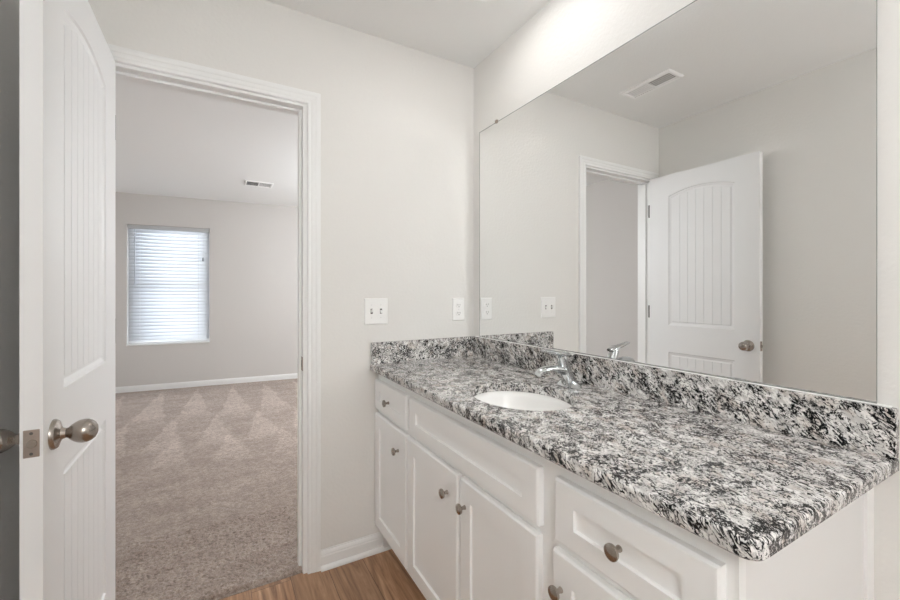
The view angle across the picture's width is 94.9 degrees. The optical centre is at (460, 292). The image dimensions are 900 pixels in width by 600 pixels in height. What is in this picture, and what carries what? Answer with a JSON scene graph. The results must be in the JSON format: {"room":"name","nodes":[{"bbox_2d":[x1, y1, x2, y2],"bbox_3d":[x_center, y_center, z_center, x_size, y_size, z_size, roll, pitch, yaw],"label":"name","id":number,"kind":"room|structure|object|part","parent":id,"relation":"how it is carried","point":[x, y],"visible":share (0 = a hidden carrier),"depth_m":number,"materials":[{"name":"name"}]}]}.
{"room":"bathroom","nodes":[
{"label":"bathroom","id":0,"kind":"room"},
{"bbox_2d":[0,0,18,599],"bbox_3d":[-0.589,0.004,0.012,0.120,2.440,3.170,0,0,-30],"label":"wall","id":1,"kind":"structure","parent":0,"point":[9,9],"depth_m":1.02,"materials":[{"name":"white paint"}]},
{"bbox_2d":[115,192,297,386],"bbox_3d":[-2.549,0.004,5.816,4.500,2.440,0.131,0,0,-25],"label":"wall","id":2,"kind":"structure","parent":0,"point":[254,247],"depth_m":5.50,"materials":[{"name":"grey paint"}]},
{"bbox_2d":[126,232,209,345],"bbox_3d":[-3.697,-0.093,5.266,0.876,1.490,0.132,0,0,-25],"label":"window","id":3,"kind":"structure","parent":2,"relation":"in","point":[133,232],"depth_m":5.30,"materials":[{"name":"white plastic"}]},
{"bbox_3d":[-3.686,0.644,5.243,0.876,0.016,0.080,0,0,-25],"label":"sill","id":4,"kind":"part","parent":3,"relation":"part of","materials":[{"name":"white paint"}]},
{"bbox_2d":[128,224,209,343],"bbox_3d":[-3.683,-0.102,5.237,0.856,1.465,0.068,0,0,-25],"label":"window blind","id":5,"kind":"object","parent":3,"relation":"attached to","point":[168,287],"visible":1,"depth_m":5.24,"materials":[{"name":"grey plastic"}]},
{"bbox_3d":[-3.688,0.622,5.248,0.852,0.016,0.032,0,0,-25],"label":"rail","id":6,"kind":"part","parent":5,"relation":"part of","materials":[{"name":"white plastic"}]},
{"bbox_3d":[-3.688,-0.810,5.248,0.856,0.049,0.044,0,0,-25],"label":"head rail","id":7,"kind":"part","parent":5,"relation":"part of","materials":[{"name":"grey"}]},
{"bbox_3d":[-3.688,-0.084,5.248,0.617,1.388,0.029,0,0,-25],"label":"ladder cord","id":8,"kind":"part","parent":5,"relation":"part of","materials":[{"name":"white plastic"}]},
{"bbox_2d":[115,373,297,392],"bbox_3d":[-2.496,1.183,5.763,3.950,0.083,0.012,0,0,-25],"label":"baseboard","id":9,"kind":"structure","parent":2,"relation":"attached to","point":[124,389],"depth_m":5.36,"materials":[{"name":"white paint"}]},
{"bbox_2d":[115,79,297,206],"bbox_3d":[-1.544,-1.256,4.110,4.230,0.080,4.635,0,0,-30],"label":"ceiling","id":10,"kind":"structure","parent":0,"point":[172,143],"depth_m":3.48,"materials":[{"name":"white paint"}]},
{"bbox_2d":[244,180,273,188],"bbox_3d":[-2.256,-1.211,4.622,0.285,0.010,0.235,0,0,-30],"label":"ceiling vent","id":11,"kind":"object","parent":10,"relation":"in","point":[247,182],"visible":1,"depth_m":4.62,"materials":[{"name":"white metal"}]},
{"bbox_2d":[115,378,425,599],"bbox_3d":[-0.687,1.243,2.651,3.990,0.082,7.820,0,0,-30],"label":"floor","id":12,"kind":"structure","parent":0,"point":[206,477],"depth_m":2.37,"materials":[{"name":"beige carpet"}]},
{"bbox_2d":[375,374,873,599],"bbox_3d":[0.222,0.795,1.405,0.582,0.858,1.580,0,0,-30],"label":"vanity cabinet","id":13,"kind":"object","parent":12,"relation":"on","point":[469,512],"visible":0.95,"depth_m":0.97,"materials":[{"name":"white paint"}]},
{"bbox_3d":[-0.323,0.479,1.786,0.028,0.031,0.031,0,0,-30],"label":"knob","id":14,"kind":"part","parent":13,"relation":"part of","materials":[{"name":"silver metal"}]},
{"bbox_3d":[-0.302,0.476,1.796,0.019,0.138,0.372,0,0,-30],"label":"drawer","id":15,"kind":"part","parent":13,"relation":"part of","materials":[{"name":"white paint"}]},
{"bbox_3d":[-0.303,0.831,1.797,0.019,0.530,0.368,0,0,-30],"label":"door","id":16,"kind":"part","parent":13,"relation":"part of","materials":[{"name":"white paint"}]},
{"bbox_3d":[-0.267,0.650,1.691,0.028,0.031,0.031,0,0,-30],"label":"knob","id":17,"kind":"part","parent":13,"relation":"part of","materials":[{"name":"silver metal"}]},
{"bbox_3d":[-0.102,0.831,1.455,0.019,0.530,0.391,0,0,-30],"label":"door","id":18,"kind":"part","parent":13,"relation":"part of","materials":[{"name":"white paint"}]},
{"bbox_3d":[-0.053,0.644,1.327,0.028,0.031,0.031,0,0,-30],"label":"knob","id":19,"kind":"part","parent":13,"relation":"part of","materials":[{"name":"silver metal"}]},
{"bbox_3d":[0.002,0.644,1.232,0.028,0.031,0.031,0,0,-30],"label":"knob","id":20,"kind":"part","parent":13,"relation":"part of","materials":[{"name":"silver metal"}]},
{"bbox_3d":[-0.002,0.476,1.285,0.019,0.138,0.748,0,0,-30],"label":"false drawer","id":21,"kind":"part","parent":13,"relation":"part of","materials":[{"name":"white paint"}]},
{"bbox_3d":[0.096,0.831,1.117,0.019,0.530,0.353,0,0,-30],"label":"door","id":22,"kind":"part","parent":13,"relation":"part of","materials":[{"name":"white paint"}]},
{"bbox_3d":[0.206,0.642,0.886,0.028,0.031,0.031,0,0,-30],"label":"knob","id":23,"kind":"part","parent":13,"relation":"part of","materials":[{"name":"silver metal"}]},
{"bbox_3d":[0.301,0.831,0.768,0.019,0.530,0.354,0,0,-30],"label":"door","id":24,"kind":"part","parent":13,"relation":"part of","materials":[{"name":"white paint"}]},
{"bbox_3d":[0.282,0.473,0.756,0.028,0.031,0.031,0,0,-30],"label":"knob","id":25,"kind":"part","parent":13,"relation":"part of","materials":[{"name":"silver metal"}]},
{"bbox_2d":[370,336,898,560],"bbox_3d":[0.234,0.300,1.392,0.578,0.134,1.620,0,0,-30],"label":"countertop","id":26,"kind":"structure","parent":13,"relation":"on","point":[748,469],"depth_m":0.94,"materials":[{"name":"stone"}]},
{"bbox_2d":[474,391,571,410],"bbox_3d":[0.200,0.449,1.357,0.326,0.164,0.404,0,0,-30],"label":"sink","id":27,"kind":"object","parent":26,"relation":"in","point":[518,400],"visible":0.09,"depth_m":1.51,"materials":[{"name":"white ceramic"}]},
{"bbox_2d":[535,349,581,388],"bbox_3d":[0.337,0.265,1.452,0.181,0.141,0.116,0,0,-30],"label":"faucet","id":28,"kind":"object","parent":26,"relation":"on","point":[567,380],"visible":1,"depth_m":1.45,"materials":[{"name":"silver metal"}]},
{"bbox_3d":[0.325,0.279,1.445,0.154,0.052,0.040,0,0,-30],"label":"spout","id":29,"kind":"part","parent":28,"relation":"part of","materials":[{"name":"silver metal"}]},
{"bbox_3d":[0.333,0.211,1.450,0.112,0.034,0.040,0,0,-30],"label":"lever","id":30,"kind":"part","parent":28,"relation":"part of","materials":[{"name":"silver metal"}]},
{"bbox_3d":[0.390,0.324,1.483,0.058,0.024,0.116,0,0,-30],"label":"plate","id":31,"kind":"part","parent":28,"relation":"part of","materials":[{"name":"silver metal"}]},
{"bbox_3d":[0.303,0.476,0.766,0.019,0.138,0.349,0,0,-30],"label":"drawer","id":32,"kind":"part","parent":13,"relation":"part of","materials":[{"name":"white paint"}]},
{"bbox_2d":[88,0,473,549],"bbox_3d":[-0.341,0.004,2.062,4.230,2.440,0.115,0,0,-30],"label":"wall","id":33,"kind":"structure","parent":0,"point":[397,120],"depth_m":1.92,"materials":[{"name":"white paint"}]},
{"bbox_2d":[108,44,320,573],"bbox_3d":[-1.002,0.175,1.674,0.814,2.099,0.149,0,0,-30],"label":"door frame","id":34,"kind":"structure","parent":33,"relation":"attached to","point":[131,65],"depth_m":1.80,"materials":[{"name":"white paint"}]},
{"bbox_2d":[0,0,115,599],"bbox_3d":[-1.060,0.198,1.153,0.187,2.028,0.720,0,0,-30],"label":"door","id":35,"kind":"structure","parent":34,"relation":"attached to","point":[65,439],"depth_m":0.99,"materials":[{"name":"white paint"}]},
{"bbox_3d":[-0.964,0.312,0.869,0.066,0.052,0.052,0,0,-30],"label":"knob","id":36,"kind":"part","parent":35,"relation":"part of","materials":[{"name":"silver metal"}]},
{"bbox_3d":[-0.881,0.310,0.848,0.025,0.057,0.002,0,0,-30],"label":"latch plate","id":37,"kind":"part","parent":35,"relation":"part of","materials":[{"name":"silver metal"}]},
{"bbox_3d":[-0.859,0.312,0.930,0.066,0.052,0.052,0,0,-30],"label":"knob","id":38,"kind":"part","parent":35,"relation":"part of","materials":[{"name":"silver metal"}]},
{"bbox_2d":[321,532,391,571],"bbox_3d":[-0.471,1.183,1.903,0.335,0.083,0.027,0,0,-30],"label":"baseboard","id":39,"kind":"structure","parent":33,"relation":"attached to","point":[341,554],"depth_m":1.89,"materials":[{"name":"white paint"}]},
{"bbox_3d":[-0.468,1.215,1.898,0.335,0.018,0.014,0,0,-30],"label":"shoe molding","id":40,"kind":"part","parent":39,"relation":"part of","materials":[{"name":"white paint"}]},
{"bbox_2d":[364,298,387,324],"bbox_3d":[-0.396,0.088,1.953,0.116,0.124,0.017,0,0,-30],"label":"light switch","id":41,"kind":"object","parent":33,"relation":"attached to","point":[375,309],"visible":1,"depth_m":1.95,"materials":[{"name":"white plastic"}]},
{"bbox_2d":[452,298,463,320],"bbox_3d":[-0.009,0.088,2.185,0.071,0.120,0.009,0,0,-30],"label":"wall outlet","id":42,"kind":"object","parent":33,"relation":"attached to","point":[457,303],"visible":1,"depth_m":2.18,"materials":[{"name":"white plastic"}]},
{"bbox_2d":[265,0,550,67],"bbox_3d":[0.169,-1.256,0.457,1.877,0.080,3.170,0,0,-30],"label":"ceiling","id":43,"kind":"structure","parent":0,"point":[464,32],"depth_m":1.84,"materials":[{"name":"white paint"}]},
{"bbox_2d":[474,0,899,599],"bbox_3d":[0.926,0.004,0.902,0.120,2.440,3.170,0,0,-30],"label":"wall","id":44,"kind":"structure","parent":0,"point":[563,38],"depth_m":1.38,"materials":[{"name":"white paint"}]},
{"bbox_2d":[479,0,876,403],"bbox_3d":[0.486,-0.310,1.521,0.010,1.086,1.521,0,0,-30],"label":"wall mirror","id":45,"kind":"object","parent":44,"relation":"attached to","point":[699,196],"visible":1,"depth_m":1.16,"materials":[{"name":"silver mirror"}]},
{"bbox_2d":[472,336,898,458],"bbox_3d":[0.474,0.286,1.533,0.019,0.101,1.620,0,0,-30],"label":"backsplash","id":46,"kind":"structure","parent":44,"relation":"attached to","point":[869,428],"depth_m":1.08,"materials":[{"name":"stone"}]}
]}

